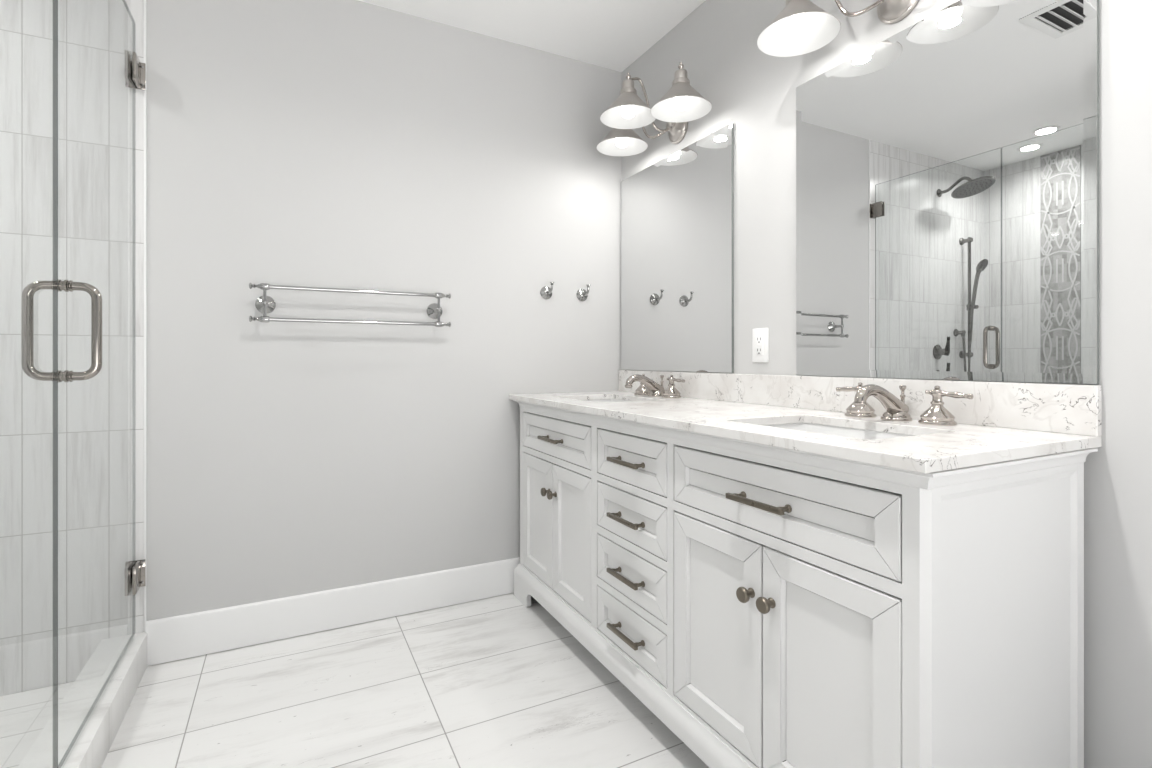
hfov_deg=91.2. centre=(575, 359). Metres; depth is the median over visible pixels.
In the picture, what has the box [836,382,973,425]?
faucet
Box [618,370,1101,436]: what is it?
backsplash
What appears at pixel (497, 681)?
floor
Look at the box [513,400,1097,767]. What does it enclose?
vanity cabinet
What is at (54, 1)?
shower door edge
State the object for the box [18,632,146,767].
curb
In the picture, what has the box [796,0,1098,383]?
wall mirror
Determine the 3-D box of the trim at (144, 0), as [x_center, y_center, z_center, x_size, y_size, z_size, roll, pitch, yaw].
[-1.452,-0.244,1.899,0.007,2.325,0.004,0,0,-27]
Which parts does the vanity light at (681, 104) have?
lamp shade, bulb, lamp shade, bulb, arm, arm, bulb, lamp shade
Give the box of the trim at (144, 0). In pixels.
[144,0,145,631]
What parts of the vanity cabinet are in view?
door, knob, drawer pull, knob, drawer, door, drawer pull, drawer pull, drawer pull, drawer pull, drawer, drawer, drawer, drawer, moulding, door, knob, drawer pull, knob, drawer, crown moulding, door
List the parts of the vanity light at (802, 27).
bulb, lamp shade, arm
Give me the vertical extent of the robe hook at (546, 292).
0.073 m
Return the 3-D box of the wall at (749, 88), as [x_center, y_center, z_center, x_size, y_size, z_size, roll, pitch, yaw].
[1.044,-0.157,1.272,0.100,2.500,3.400,0,0,-27]
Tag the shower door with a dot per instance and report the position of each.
(135, 71)
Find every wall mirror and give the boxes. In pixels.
[621,123,733,372]
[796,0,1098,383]
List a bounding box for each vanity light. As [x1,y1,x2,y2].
[596,62,711,155]
[757,0,918,56]
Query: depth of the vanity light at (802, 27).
1.62 m
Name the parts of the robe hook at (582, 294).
hook arm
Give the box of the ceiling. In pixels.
[358,0,704,71]
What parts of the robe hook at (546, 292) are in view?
hook arm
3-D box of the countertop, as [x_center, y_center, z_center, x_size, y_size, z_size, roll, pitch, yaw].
[0.381,0.165,1.813,0.584,0.022,1.827,0,0,-27]
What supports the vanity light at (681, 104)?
attached to the wall at (749, 88)
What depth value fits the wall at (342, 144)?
2.08 m
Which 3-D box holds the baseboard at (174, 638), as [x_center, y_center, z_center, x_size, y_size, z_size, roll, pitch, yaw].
[-0.616,0.957,2.323,1.868,0.147,0.014,0,0,-27]
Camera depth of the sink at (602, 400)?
2.48 m
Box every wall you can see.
[0,0,621,695]
[622,0,1151,767]
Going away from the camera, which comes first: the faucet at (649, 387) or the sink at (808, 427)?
the sink at (808, 427)
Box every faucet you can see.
[625,374,684,397]
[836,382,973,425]
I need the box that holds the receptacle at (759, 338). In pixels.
[756,335,762,354]
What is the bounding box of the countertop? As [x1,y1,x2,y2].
[509,391,1100,473]
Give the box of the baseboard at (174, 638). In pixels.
[145,557,519,665]
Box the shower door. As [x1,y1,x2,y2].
[21,0,145,767]
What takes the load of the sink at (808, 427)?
in the countertop
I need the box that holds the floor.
[0,593,708,767]
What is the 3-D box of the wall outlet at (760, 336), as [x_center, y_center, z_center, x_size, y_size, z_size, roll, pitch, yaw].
[0.636,-0.049,1.948,0.010,0.118,0.072,0,0,-27]
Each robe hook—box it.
[540,282,553,298]
[576,284,590,300]
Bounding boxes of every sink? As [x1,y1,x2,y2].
[583,399,631,402]
[764,423,911,439]
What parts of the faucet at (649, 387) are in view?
handle, spout, lift rod, handle, lever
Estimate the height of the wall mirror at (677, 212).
0.915 m
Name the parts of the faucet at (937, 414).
lever, handle, spout, lift rod, handle, lever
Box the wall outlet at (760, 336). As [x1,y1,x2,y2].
[752,328,768,361]
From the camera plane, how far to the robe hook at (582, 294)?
2.65 m
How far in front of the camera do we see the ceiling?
2.34 m
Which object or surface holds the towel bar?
attached to the wall at (342, 144)
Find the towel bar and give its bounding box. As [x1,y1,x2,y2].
[249,283,450,326]
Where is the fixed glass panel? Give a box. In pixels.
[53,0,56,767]
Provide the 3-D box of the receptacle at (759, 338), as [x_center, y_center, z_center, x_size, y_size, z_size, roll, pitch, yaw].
[0.633,-0.049,1.947,0.004,0.068,0.034,0,0,-27]

